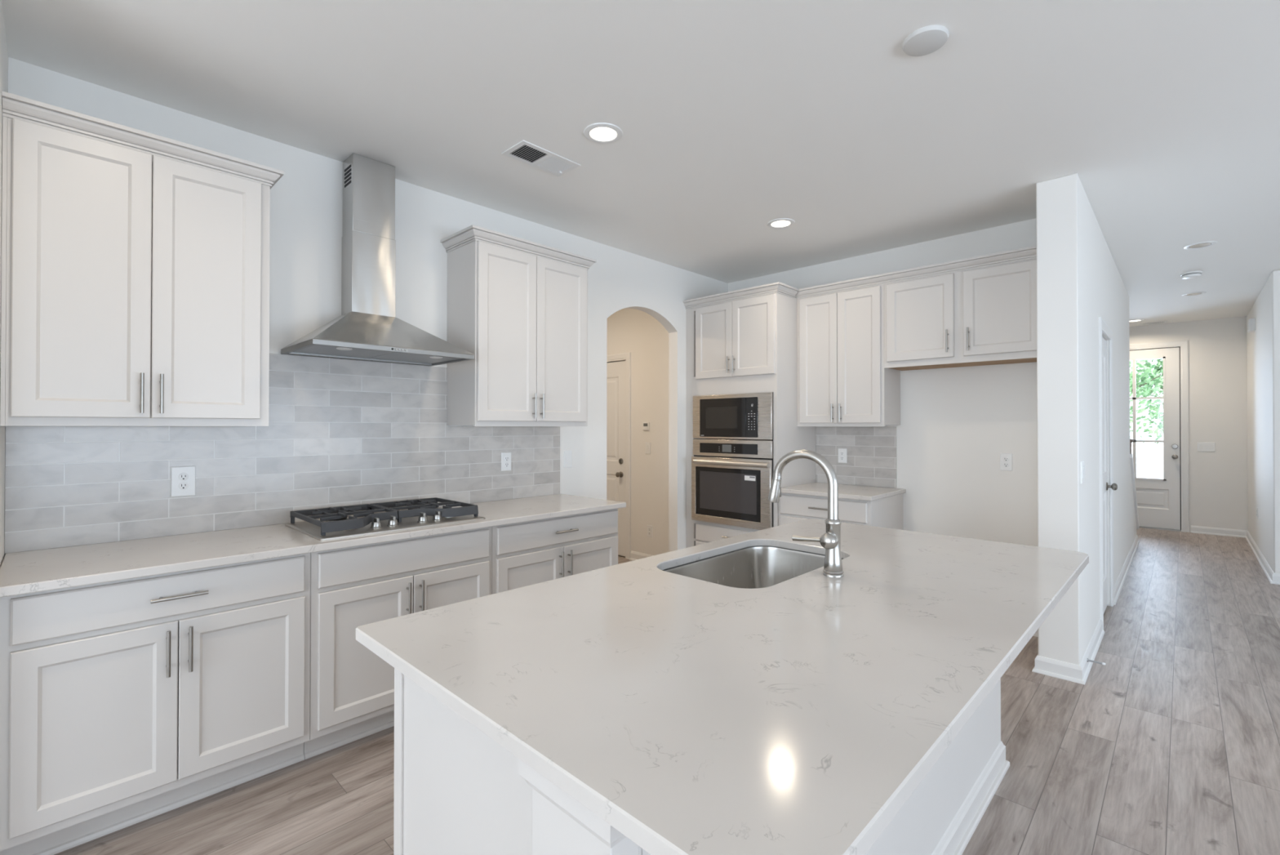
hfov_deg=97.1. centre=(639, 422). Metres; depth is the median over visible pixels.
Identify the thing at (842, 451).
outlet
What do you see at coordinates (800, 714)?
island countertop
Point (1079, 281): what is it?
wall
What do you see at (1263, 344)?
wall
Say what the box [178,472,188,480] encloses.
receptacle
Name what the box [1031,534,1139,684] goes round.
baseboard
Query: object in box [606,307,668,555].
wall
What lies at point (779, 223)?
recessed light
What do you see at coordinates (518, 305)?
upper cabinet
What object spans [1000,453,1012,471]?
outlet
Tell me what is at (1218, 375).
wall
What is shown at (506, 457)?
receptacle
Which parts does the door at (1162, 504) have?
knob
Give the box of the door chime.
[1247,318,1255,333]
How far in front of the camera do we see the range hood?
2.87 m
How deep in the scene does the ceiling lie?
2.42 m
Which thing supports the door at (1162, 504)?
in the wall at (1218, 375)
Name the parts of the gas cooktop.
burner, knob, knob, knob, knob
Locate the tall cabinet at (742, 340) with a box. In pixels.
[682,281,816,547]
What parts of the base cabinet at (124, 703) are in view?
door, drawer, shoe molding, handle, handle, handle, door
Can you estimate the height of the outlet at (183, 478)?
0.130 m
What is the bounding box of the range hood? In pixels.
[280,152,474,365]
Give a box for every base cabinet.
[0,552,310,854]
[303,526,492,759]
[491,508,617,594]
[778,492,903,529]
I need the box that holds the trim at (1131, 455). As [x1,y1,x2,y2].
[1129,453,1138,528]
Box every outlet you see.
[170,465,195,497]
[501,452,511,471]
[647,524,653,537]
[838,448,846,462]
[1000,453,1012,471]
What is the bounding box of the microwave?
[693,391,773,439]
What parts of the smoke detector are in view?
mounting plate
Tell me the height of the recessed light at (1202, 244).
0.008 m
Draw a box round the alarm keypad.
[643,422,649,430]
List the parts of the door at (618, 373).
knob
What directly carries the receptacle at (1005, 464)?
attached to the outlet at (1006, 459)
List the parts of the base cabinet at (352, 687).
shoe molding, door, false drawer, handle, handle, door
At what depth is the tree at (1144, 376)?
22.32 m
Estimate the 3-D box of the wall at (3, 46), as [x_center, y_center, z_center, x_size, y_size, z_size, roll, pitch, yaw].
[-2.149,0.010,1.815,0.674,2.743,0.120,0,-1,44]
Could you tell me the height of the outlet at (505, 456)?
0.118 m
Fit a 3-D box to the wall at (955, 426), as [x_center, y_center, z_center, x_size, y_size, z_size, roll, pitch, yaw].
[1.803,0.031,4.568,2.550,2.743,0.120,0,-1,44]
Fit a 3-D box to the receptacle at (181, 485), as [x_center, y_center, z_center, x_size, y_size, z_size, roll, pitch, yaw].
[-1.980,0.274,2.451,0.002,0.034,0.034,0,-1,44]
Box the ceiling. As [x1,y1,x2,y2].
[1,0,1279,326]
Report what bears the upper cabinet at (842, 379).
attached to the wall at (955, 426)
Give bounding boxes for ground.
[1131,445,1163,478]
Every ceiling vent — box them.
[501,139,580,176]
[1139,320,1167,324]
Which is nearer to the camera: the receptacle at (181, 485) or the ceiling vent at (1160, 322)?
the receptacle at (181, 485)
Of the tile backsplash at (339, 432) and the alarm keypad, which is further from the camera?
the alarm keypad
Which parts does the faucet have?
lever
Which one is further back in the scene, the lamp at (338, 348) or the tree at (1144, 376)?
the tree at (1144, 376)
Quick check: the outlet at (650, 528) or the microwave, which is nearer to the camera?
the microwave
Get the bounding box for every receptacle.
[177,481,188,489]
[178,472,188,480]
[504,455,509,461]
[1003,456,1008,461]
[1003,462,1008,466]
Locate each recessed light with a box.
[583,122,622,143]
[766,217,795,228]
[1128,319,1143,321]
[1182,291,1206,296]
[1183,240,1217,248]
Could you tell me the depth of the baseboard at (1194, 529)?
7.15 m
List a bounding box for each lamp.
[336,346,352,350]
[429,355,443,358]
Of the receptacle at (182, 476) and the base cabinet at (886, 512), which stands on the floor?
the base cabinet at (886, 512)
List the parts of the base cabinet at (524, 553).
door, drawer, handle, handle, handle, door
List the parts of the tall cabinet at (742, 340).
drawer, door, drawer, handle, frame, crown molding, door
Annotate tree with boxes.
[1129,360,1163,437]
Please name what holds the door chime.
attached to the wall at (1263, 344)
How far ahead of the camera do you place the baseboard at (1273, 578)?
5.51 m
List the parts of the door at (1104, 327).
knob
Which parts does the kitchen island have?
panel, post, baseboard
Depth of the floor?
2.31 m
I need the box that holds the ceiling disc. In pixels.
[902,24,949,56]
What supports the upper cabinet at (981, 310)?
attached to the wall at (955, 426)
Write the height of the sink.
0.210 m
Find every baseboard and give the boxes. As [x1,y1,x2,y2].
[629,550,653,560]
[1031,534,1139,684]
[1032,630,1038,636]
[1191,525,1247,537]
[1244,530,1279,584]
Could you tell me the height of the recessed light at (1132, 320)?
0.008 m
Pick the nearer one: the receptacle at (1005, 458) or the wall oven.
the receptacle at (1005, 458)
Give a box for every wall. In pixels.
[0,0,8,565]
[4,57,728,554]
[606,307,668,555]
[728,217,1037,546]
[1035,173,1136,665]
[1128,315,1248,532]
[1246,269,1279,573]
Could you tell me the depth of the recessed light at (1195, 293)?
5.81 m
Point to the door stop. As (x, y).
(1091, 660)
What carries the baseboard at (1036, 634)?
attached to the wall at (955, 426)
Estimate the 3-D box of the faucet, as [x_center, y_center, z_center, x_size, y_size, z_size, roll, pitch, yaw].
[0.531,0.286,1.854,0.264,0.395,0.086,0,-1,44]
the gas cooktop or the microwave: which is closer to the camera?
the gas cooktop
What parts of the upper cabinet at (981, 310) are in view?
door, handle, crown molding, handle, door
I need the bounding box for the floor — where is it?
[54,527,1279,854]
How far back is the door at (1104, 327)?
4.20 m
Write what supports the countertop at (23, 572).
on the base cabinet at (524, 553)
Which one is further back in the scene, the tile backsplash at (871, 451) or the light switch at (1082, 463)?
the tile backsplash at (871, 451)
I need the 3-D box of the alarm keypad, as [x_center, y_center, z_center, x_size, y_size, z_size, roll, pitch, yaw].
[0.061,0.037,5.674,0.077,0.080,0.019,0,-1,44]
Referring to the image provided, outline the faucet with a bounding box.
[767,448,843,577]
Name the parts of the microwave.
glass door, control panel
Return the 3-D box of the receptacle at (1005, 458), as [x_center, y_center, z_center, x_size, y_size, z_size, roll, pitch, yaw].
[2.478,0.246,3.824,0.034,0.034,0.002,0,-1,44]
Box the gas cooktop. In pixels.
[284,497,484,540]
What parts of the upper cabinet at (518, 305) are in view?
door, crown molding, frame, handle, handle, door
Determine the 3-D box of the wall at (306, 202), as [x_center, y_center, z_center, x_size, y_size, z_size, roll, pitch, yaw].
[-2.439,0.011,2.071,0.100,2.743,9.602,0,-1,44]
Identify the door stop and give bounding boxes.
[1087,657,1106,665]
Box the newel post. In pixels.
[1129,438,1133,453]
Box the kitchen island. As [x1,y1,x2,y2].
[393,667,1009,854]
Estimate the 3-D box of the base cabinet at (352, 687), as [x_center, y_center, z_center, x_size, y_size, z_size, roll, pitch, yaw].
[-1.238,0.954,2.767,0.655,0.869,0.828,0,-1,44]
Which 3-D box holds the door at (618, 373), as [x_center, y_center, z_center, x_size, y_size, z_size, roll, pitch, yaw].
[-0.430,0.344,6.189,0.975,2.136,0.155,0,-1,44]
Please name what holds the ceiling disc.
attached to the ceiling
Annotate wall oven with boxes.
[691,439,773,529]
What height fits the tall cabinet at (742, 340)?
2.465 m
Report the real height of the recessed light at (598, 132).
0.008 m
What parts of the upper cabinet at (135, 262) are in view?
door, handle, crown molding, handle, door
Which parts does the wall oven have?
door glass, control glass, handle, control panel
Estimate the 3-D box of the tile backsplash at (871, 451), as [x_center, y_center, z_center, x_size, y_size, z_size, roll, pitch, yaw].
[1.725,0.267,4.552,0.657,0.469,0.008,0,-1,44]
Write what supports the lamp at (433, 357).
on the range hood
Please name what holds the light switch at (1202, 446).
attached to the wall at (1218, 375)
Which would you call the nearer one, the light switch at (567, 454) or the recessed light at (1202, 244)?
the light switch at (567, 454)
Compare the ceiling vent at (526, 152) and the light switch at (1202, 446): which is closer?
the ceiling vent at (526, 152)
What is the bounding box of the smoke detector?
[1180,271,1202,279]
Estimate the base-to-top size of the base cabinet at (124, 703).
0.869 m
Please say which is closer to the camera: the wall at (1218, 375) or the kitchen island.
the kitchen island
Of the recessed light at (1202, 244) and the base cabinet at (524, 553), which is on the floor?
the base cabinet at (524, 553)
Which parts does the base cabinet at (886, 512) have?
drawer, handle, drawer, frame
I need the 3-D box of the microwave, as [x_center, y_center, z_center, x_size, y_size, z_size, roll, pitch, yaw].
[0.736,-0.049,4.606,0.770,0.366,0.031,0,-1,44]
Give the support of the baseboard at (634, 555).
attached to the wall at (636, 331)
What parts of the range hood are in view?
control plate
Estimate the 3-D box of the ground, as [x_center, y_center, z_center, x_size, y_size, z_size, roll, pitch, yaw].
[24.406,1.758,25.346,80.000,0.100,49.610,0,-1,44]
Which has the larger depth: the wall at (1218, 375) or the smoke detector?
the wall at (1218, 375)
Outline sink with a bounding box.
[662,546,843,588]
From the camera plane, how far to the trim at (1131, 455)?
6.27 m
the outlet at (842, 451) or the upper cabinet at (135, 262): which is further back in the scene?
the outlet at (842, 451)
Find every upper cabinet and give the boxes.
[0,91,284,426]
[440,224,596,426]
[795,274,900,426]
[881,245,1036,370]
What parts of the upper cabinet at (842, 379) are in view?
door, handle, handle, crown molding, door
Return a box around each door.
[606,351,631,559]
[1098,316,1117,629]
[1129,339,1189,532]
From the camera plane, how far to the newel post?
6.11 m
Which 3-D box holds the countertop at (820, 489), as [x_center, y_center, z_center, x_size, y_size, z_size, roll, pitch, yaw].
[1.524,0.515,4.292,0.728,0.030,0.659,0,-1,44]
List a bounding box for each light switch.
[564,450,572,467]
[1080,461,1084,483]
[1197,441,1215,451]
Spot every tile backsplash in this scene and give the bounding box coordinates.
[4,353,559,553]
[815,426,896,488]
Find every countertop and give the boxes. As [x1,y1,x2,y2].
[0,493,626,597]
[355,518,1088,854]
[781,482,906,500]

